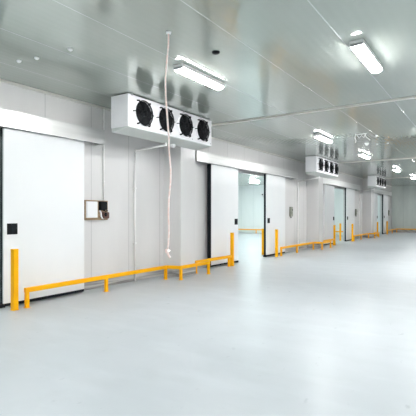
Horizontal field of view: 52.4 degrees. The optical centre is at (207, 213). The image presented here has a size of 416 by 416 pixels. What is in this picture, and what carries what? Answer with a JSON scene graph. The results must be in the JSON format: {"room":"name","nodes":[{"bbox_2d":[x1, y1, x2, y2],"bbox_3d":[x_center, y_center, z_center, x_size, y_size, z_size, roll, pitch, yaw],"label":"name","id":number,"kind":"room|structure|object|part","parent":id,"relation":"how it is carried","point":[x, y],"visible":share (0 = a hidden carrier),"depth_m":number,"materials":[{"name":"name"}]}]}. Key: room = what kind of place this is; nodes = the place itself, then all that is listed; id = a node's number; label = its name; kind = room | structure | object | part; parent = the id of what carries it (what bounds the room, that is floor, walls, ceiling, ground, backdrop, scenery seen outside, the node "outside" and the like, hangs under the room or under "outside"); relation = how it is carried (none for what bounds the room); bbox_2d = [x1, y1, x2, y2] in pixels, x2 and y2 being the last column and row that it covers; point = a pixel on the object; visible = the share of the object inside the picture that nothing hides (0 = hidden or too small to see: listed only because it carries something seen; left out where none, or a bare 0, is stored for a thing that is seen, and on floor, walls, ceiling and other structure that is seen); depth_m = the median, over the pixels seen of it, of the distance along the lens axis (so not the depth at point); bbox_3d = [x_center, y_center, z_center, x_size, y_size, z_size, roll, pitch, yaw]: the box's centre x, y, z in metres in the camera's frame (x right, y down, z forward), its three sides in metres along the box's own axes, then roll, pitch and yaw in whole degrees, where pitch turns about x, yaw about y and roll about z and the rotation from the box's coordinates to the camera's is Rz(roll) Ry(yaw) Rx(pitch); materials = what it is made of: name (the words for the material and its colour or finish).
{"room":"cold storage warehouse","nodes":[
{"label":"cold storage warehouse","id":0,"kind":"room"},
{"bbox_2d":[0,82,391,277],"bbox_3d":[3.248,-0.360,17.667,0.100,3.920,45.000,0,0,34],"label":"wall","id":1,"kind":"structure","parent":0,"point":[108,246],"depth_m":9.94,"materials":[{"name":"white metal"}]},
{"bbox_2d":[0,108,104,307],"bbox_3d":[-4.286,-0.077,6.104,0.405,3.355,7.000,0,0,34],"label":"door","id":2,"kind":"structure","parent":1,"relation":"in","point":[42,158],"depth_m":7.74,"materials":[{"name":"white metal"}]},
{"bbox_3d":[-3.366,0.265,7.275,0.017,0.190,0.190,0,0,34],"label":"handle","id":3,"kind":"part","parent":2,"relation":"part of","materials":[{"name":"black plastic"}]},
{"bbox_3d":[-4.242,-1.603,6.075,0.300,0.305,7.000,0,0,34],"label":"rail","id":4,"kind":"part","parent":2,"relation":"part of","materials":[{"name":"metal"}]},
{"bbox_2d":[84,200,108,219],"bbox_3d":[-2.355,-0.070,9.023,0.168,0.420,0.680,0,0,34],"label":"control panel","id":5,"kind":"object","parent":1,"relation":"attached to","point":[93,209],"visible":0.9,"depth_m":8.97,"materials":[{"name":"white plastic"}]},
{"bbox_3d":[-2.464,-0.080,8.903,0.060,0.400,0.360,0,0,34],"label":"wooden frame","id":6,"kind":"part","parent":5,"relation":"part of","materials":[{"name":"brown wood"}]},
{"bbox_3d":[-2.428,-0.083,8.880,0.006,0.305,0.260,0,0,34],"label":"enclosure lid","id":7,"kind":"part","parent":5,"relation":"part of","materials":[{"name":"white plastic"}]},
{"bbox_2d":[102,109,104,199],"bbox_3d":[-2.282,-1.290,9.239,0.050,1.980,0.040,0,0,34],"label":"conduit","id":8,"kind":"object","parent":1,"relation":"attached to","point":[103,121],"visible":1,"depth_m":9.23,"materials":[{"name":"white plastic"}]},
{"bbox_2d":[132,142,166,280],"bbox_3d":[-1.351,0.005,9.760,1.021,3.190,0.060,0,0,34],"label":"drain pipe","id":9,"kind":"object","parent":1,"relation":"attached to","point":[135,150],"visible":1,"depth_m":9.99,"materials":[{"name":"white plastic"}]},
{"bbox_2d":[0,79,391,186],"bbox_3d":[3.336,-2.300,17.668,0.045,0.039,44.900,0,0,34],"label":"trim","id":10,"kind":"structure","parent":1,"relation":"attached to","point":[1,80],"depth_m":8.74,"materials":[{"name":"white metal"}]},
{"bbox_2d":[84,230,391,289],"bbox_3d":[3.330,1.480,17.672,0.030,0.240,44.900,0,0,34],"label":"baseboard","id":11,"kind":"structure","parent":1,"relation":"attached to","point":[123,279],"depth_m":9.95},
{"bbox_2d":[195,150,297,266],"bbox_3d":[1.581,-0.077,14.902,0.405,3.355,7.410,0,0,34],"label":"door","id":12,"kind":"structure","parent":1,"relation":"in","point":[222,171],"depth_m":13.38,"materials":[{"name":"white metal"}]},
{"bbox_3d":[1.625,-1.603,14.873,0.300,0.305,7.410,0,0,34],"label":"rail","id":13,"kind":"part","parent":12,"relation":"part of","materials":[{"name":"metal"}]},
{"bbox_3d":[1.382,0.090,14.855,0.125,3.020,3.090,0,0,34],"label":"frame","id":14,"kind":"part","parent":12,"relation":"part of","materials":[{"name":"silver metal"}]},
{"bbox_2d":[289,207,292,217],"bbox_3d":[3.536,-0.045,17.895,0.125,0.470,0.200,0,0,34],"label":"controller","id":15,"kind":"object","parent":1,"relation":"attached to","point":[290,208],"visible":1,"depth_m":17.84,"materials":[{"name":"grey plastic"}]},
{"bbox_2d":[297,176,319,249],"bbox_3d":[4.325,0.005,18.271,1.021,3.190,0.060,0,0,34],"label":"drain pipe","id":16,"kind":"object","parent":1,"relation":"attached to","point":[319,176],"visible":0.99,"depth_m":18.50,"materials":[{"name":"white plastic"}]},
{"bbox_2d":[212,96,415,125],"bbox_3d":[5.049,-2.304,7.751,13.900,0.029,0.100,0,0,34],"label":"trim","id":17,"kind":"structure","parent":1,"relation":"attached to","point":[411,97],"depth_m":9.40,"materials":[{"name":"white metal"}]},
{"bbox_2d":[323,178,359,244],"bbox_3d":[7.302,-0.077,23.479,0.405,3.355,7.430,0,0,34],"label":"door","id":18,"kind":"structure","parent":1,"relation":"in","point":[328,184],"depth_m":22.95,"materials":[{"name":"white metal"}]},
{"bbox_3d":[7.111,0.090,23.445,0.125,3.020,3.140,0,0,34],"label":"frame","id":19,"kind":"part","parent":18,"relation":"part of","materials":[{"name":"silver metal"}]},
{"bbox_3d":[7.346,-1.603,23.450,0.300,0.305,7.430,0,0,34],"label":"rail","id":20,"kind":"part","parent":18,"relation":"part of","materials":[{"name":"metal"}]},
{"bbox_2d":[358,188,374,237],"bbox_3d":[10.095,0.005,26.923,1.021,3.190,0.060,0,0,34],"label":"drain pipe","id":21,"kind":"object","parent":1,"relation":"attached to","point":[374,188],"visible":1,"depth_m":27.15,"materials":[{"name":"white plastic"}]},
{"bbox_2d":[338,158,414,163],"bbox_3d":[10.681,-2.304,16.195,13.900,0.029,0.100,0,0,34],"label":"trim","id":22,"kind":"structure","parent":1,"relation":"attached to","point":[401,158],"depth_m":18.34,"materials":[{"name":"white metal"}]},
{"bbox_2d":[374,189,391,234],"bbox_3d":[12.997,-0.077,32.019,0.405,3.355,7.300,0,0,34],"label":"door","id":23,"kind":"structure","parent":1,"relation":"in","point":[384,198],"depth_m":32.76,"materials":[{"name":"white metal"}]},
{"bbox_3d":[12.784,0.090,31.951,0.125,3.020,2.990,0,0,34],"label":"frame","id":24,"kind":"part","parent":23,"relation":"part of","materials":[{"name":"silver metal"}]},
{"bbox_3d":[13.041,-1.603,31.990,0.300,0.305,7.300,0,0,34],"label":"rail","id":25,"kind":"part","parent":23,"relation":"part of","materials":[{"name":"metal"}]},
{"bbox_2d":[0,232,415,415],"bbox_3d":[3.692,1.700,17.431,27.100,0.200,45.100,0,0,34],"label":"floor","id":26,"kind":"structure","parent":0,"point":[328,331],"depth_m":5.33,"materials":[{"name":"paint"}]},
{"bbox_2d":[10,249,18,310],"bbox_3d":[-3.202,1.093,7.004,0.100,1.015,0.100,0,0,34],"label":"bollard","id":27,"kind":"object","parent":26,"relation":"on","point":[14,252],"visible":1,"depth_m":6.97,"materials":[{"name":"yellow metal"}]},
{"bbox_2d":[23,261,209,307],"bbox_3d":[-1.532,1.430,9.192,0.434,0.340,5.129,0,0,34],"label":"guard rail","id":28,"kind":"object","parent":26,"relation":"on","point":[27,290],"visible":1,"depth_m":8.66,"materials":[{"name":"yellow metal"}]},
{"bbox_3d":[-3.077,1.462,7.191,0.060,0.275,0.060,0,0,34],"label":"post","id":29,"kind":"part","parent":28,"relation":"part of","materials":[{"name":"yellow metal"}]},
{"bbox_3d":[-2.087,1.462,8.676,0.060,0.275,0.060,0,0,34],"label":"post","id":30,"kind":"part","parent":28,"relation":"part of","materials":[{"name":"yellow metal"}]},
{"bbox_3d":[-1.027,1.462,10.265,0.060,0.275,0.060,0,0,34],"label":"post","id":31,"kind":"part","parent":28,"relation":"part of","materials":[{"name":"yellow metal"}]},
{"bbox_3d":[-0.653,1.462,10.195,0.060,0.275,0.060,0,0,34],"label":"post","id":32,"kind":"part","parent":28,"relation":"part of","materials":[{"name":"yellow metal"}]},
{"bbox_2d":[163,143,195,276],"bbox_3d":[-0.746,-0.360,11.060,0.585,3.920,0.655,0,0,34],"label":"pillar","id":33,"kind":"structure","parent":26,"relation":"on","point":[182,193],"depth_m":10.83,"materials":[{"name":"white metal"}]},
{"bbox_2d":[195,255,231,273],"bbox_3d":[0.173,1.430,12.065,0.084,0.340,1.872,0,0,34],"label":"guard rail","id":34,"kind":"object","parent":26,"relation":"on","point":[227,256],"visible":0.68,"depth_m":12.12,"materials":[{"name":"yellow metal"}]},
{"bbox_2d":[230,233,233,265],"bbox_3d":[0.737,1.093,12.911,0.100,1.015,0.100,0,0,34],"label":"bollard","id":35,"kind":"object","parent":26,"relation":"on","point":[231,234],"visible":0.94,"depth_m":12.88,"materials":[{"name":"yellow metal"}]},
{"bbox_2d":[261,229,263,254],"bbox_3d":[2.141,1.093,16.422,0.100,1.015,0.100,0,0,34],"label":"bollard","id":36,"kind":"object","parent":26,"relation":"on","point":[262,229],"visible":0.73,"depth_m":16.39,"materials":[{"name":"yellow metal"}]},
{"bbox_3d":[2.141,1.097,16.422,0.090,0.994,0.090,0,0,34],"label":"post","id":37,"kind":"part","parent":36,"relation":"part of","materials":[{"name":"yellow metal"}]},
{"bbox_2d":[275,229,277,256],"bbox_3d":[2.529,1.093,15.598,0.100,1.015,0.100,0,0,34],"label":"bollard","id":38,"kind":"object","parent":26,"relation":"on","point":[276,230],"visible":1,"depth_m":15.56,"materials":[{"name":"yellow metal"}]},
{"bbox_2d":[238,229,342,232],"bbox_3d":[5.525,1.430,32.976,11.900,0.340,0.084,0,0,34],"label":"guard rail","id":39,"kind":"object","parent":26,"relation":"on","point":[238,229],"visible":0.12,"depth_m":34.15,"materials":[{"name":"yellow metal"}]},
{"bbox_2d":[280,240,331,255],"bbox_3d":[4.244,1.430,17.853,0.434,0.340,4.909,0,0,34],"label":"guard rail","id":40,"kind":"object","parent":26,"relation":"on","point":[330,241],"visible":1,"depth_m":17.86,"materials":[{"name":"yellow metal"}]},
{"bbox_2d":[307,174,323,248],"bbox_3d":[4.963,-0.360,19.621,0.585,3.920,0.655,0,0,34],"label":"pillar","id":41,"kind":"structure","parent":26,"relation":"on","point":[314,186],"depth_m":19.38,"materials":[{"name":"white metal"}]},
{"bbox_2d":[333,225,335,244],"bbox_3d":[6.397,1.093,21.396,0.100,1.015,0.100,0,0,34],"label":"bollard","id":42,"kind":"object","parent":26,"relation":"on","point":[334,226],"visible":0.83,"depth_m":21.38,"materials":[{"name":"yellow metal"}]},
{"bbox_2d":[339,223,340,240],"bbox_3d":[7.823,1.093,25.013,0.100,1.015,0.100,0,0,34],"label":"bollard","id":43,"kind":"object","parent":26,"relation":"on","point":[339,223],"visible":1,"depth_m":24.97,"materials":[{"name":"yellow metal"}]},
{"bbox_2d":[353,232,378,240],"bbox_3d":[9.942,1.430,26.397,0.434,0.340,4.969,0,0,34],"label":"guard rail","id":44,"kind":"object","parent":26,"relation":"on","point":[360,235],"visible":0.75,"depth_m":25.97,"materials":[{"name":"yellow metal"}]},
{"bbox_2d":[362,178,373,237],"bbox_3d":[10.667,-0.360,28.174,0.585,3.920,0.655,0,0,34],"label":"pillar","id":45,"kind":"structure","parent":26,"relation":"on","point":[367,196],"depth_m":27.97,"materials":[{"name":"white metal"}]},
{"bbox_2d":[388,228,415,232],"bbox_3d":[18.353,1.430,31.700,8.544,0.340,3.872,0,0,34],"label":"guard rail","id":46,"kind":"object","parent":26,"relation":"on","point":[396,228],"visible":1,"depth_m":35.01,"materials":[{"name":"yellow metal"}]},
{"bbox_2d":[0,0,415,185],"bbox_3d":[3.692,-2.395,17.431,27.100,0.150,45.100,0,0,34],"label":"ceiling","id":47,"kind":"structure","parent":0,"point":[275,57],"depth_m":6.59,"materials":[{"name":"white metal"}]},
{"bbox_2d":[111,93,211,149],"bbox_3d":[-0.880,-1.960,9.386,0.564,0.720,2.912,0,0,34],"label":"cooler","id":48,"kind":"object","parent":47,"relation":"hanging from","point":[132,115],"visible":0.95,"depth_m":8.82,"materials":[{"name":"white metal"}]},
{"bbox_2d":[112,126,210,149],"bbox_3d":[-0.911,-1.639,9.406,0.445,0.079,2.880,0,0,34],"label":"tray","id":49,"kind":"object","parent":48,"relation":"on","point":[141,132],"depth_m":9.07,"materials":[{"name":"silver metal"}]},
{"bbox_2d":[164,31,171,257],"bbox_3d":[-0.510,-0.874,5.401,0.081,2.893,0.075,0,0,34],"label":"cord","id":50,"kind":"object","parent":47,"relation":"hanging from","point":[168,33],"visible":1,"depth_m":5.39,"materials":[{"name":"white plastic"}]},
{"bbox_2d":[173,63,224,89],"bbox_3d":[-0.124,-2.266,7.078,0.184,0.108,1.240,0,0,34],"label":"ceiling lamp","id":51,"kind":"object","parent":47,"relation":"attached to","point":[182,68],"visible":1,"depth_m":6.92,"materials":[{"name":"white plastic"}]},
{"bbox_2d":[305,155,338,178],"bbox_3d":[4.962,-1.960,18.146,0.564,0.720,2.912,0,0,34],"label":"cooler","id":52,"kind":"object","parent":47,"relation":"hanging from","point":[318,166],"visible":1,"depth_m":17.36,"materials":[{"name":"white metal"}]},
{"bbox_2d":[306,171,336,178],"bbox_3d":[4.931,-1.639,18.167,0.445,0.079,2.880,0,0,34],"label":"tray","id":53,"kind":"object","parent":52,"relation":"on","point":[323,174],"depth_m":17.89,"materials":[{"name":"silver metal"}]},
{"bbox_2d":[313,133,332,142],"bbox_3d":[3.497,-2.266,12.813,0.184,0.108,1.240,0,0,34],"label":"ceiling lamp","id":54,"kind":"object","parent":47,"relation":"attached to","point":[318,136],"visible":1,"depth_m":12.62,"materials":[{"name":"white plastic"}]},
{"bbox_2d":[315,136,331,142],"bbox_3d":[3.497,-2.244,12.813,0.168,0.064,1.190,0,0,34],"label":"diffuser","id":55,"kind":"object","parent":54,"relation":"attached to","point":[323,138],"depth_m":12.74,"materials":[{"name":"white plastic"}]},
{"bbox_2d":[355,133,369,142],"bbox_3d":[4.488,-2.197,12.293,0.437,0.246,0.119,0,0,22],"label":"cable loop","id":56,"kind":"object","parent":47,"relation":"hanging from","point":[362,133],"visible":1,"depth_m":12.29,"materials":[{"name":"white plastic"}]},
{"bbox_2d":[358,152,369,158],"bbox_3d":[6.143,-2.266,16.637,0.184,0.108,1.240,0,0,34],"label":"ceiling lamp","id":57,"kind":"object","parent":47,"relation":"attached to","point":[362,154],"visible":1,"depth_m":16.45,"materials":[{"name":"white plastic"}]},
{"bbox_2d":[349,39,382,72],"bbox_3d":[2.322,-2.266,6.168,0.184,0.108,1.240,0,0,34],"label":"ceiling lamp","id":58,"kind":"object","parent":47,"relation":"attached to","point":[360,47],"visible":1,"depth_m":5.98,"materials":[{"name":"white plastic"}]},
{"bbox_2d":[368,175,385,188],"bbox_3d":[10.760,-1.960,26.840,0.564,0.720,2.912,0,0,34],"label":"cooler","id":59,"kind":"object","parent":47,"relation":"hanging from","point":[377,182],"visible":0.99,"depth_m":25.80,"materials":[{"name":"white metal"}]},
{"bbox_2d":[368,186,383,188],"bbox_3d":[10.729,-1.639,26.861,0.445,0.079,2.880,0,0,34],"label":"tray","id":60,"kind":"object","parent":59,"relation":"on","point":[376,187],"depth_m":26.64,"materials":[{"name":"silver metal"}]},
{"bbox_2d":[238,185,342,235],"bbox_3d":[5.913,-0.360,33.378,12.900,3.920,0.100,0,0,34],"label":"wall","id":61,"kind":"structure","parent":0,"point":[250,204],"depth_m":34.72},
{"bbox_2d":[378,195,380,231],"bbox_3d":[10.297,-0.360,39.950,12.900,3.920,0.100,0,0,34],"label":"wall","id":62,"kind":"structure","parent":0,"point":[379,197],"depth_m":36.81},
{"bbox_2d":[392,186,415,228],"bbox_3d":[21.584,-0.360,32.543,14.100,3.920,0.100,0,0,34],"label":"wall","id":63,"kind":"structure","parent":0,"point":[403,197],"depth_m":35.79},
{"bbox_2d":[393,229,415,232],"bbox_3d":[21.560,1.480,32.481,13.870,0.240,0.030,0,0,34],"label":"baseboard","id":64,"kind":"structure","parent":63,"relation":"attached to","point":[398,230],"depth_m":35.70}
]}

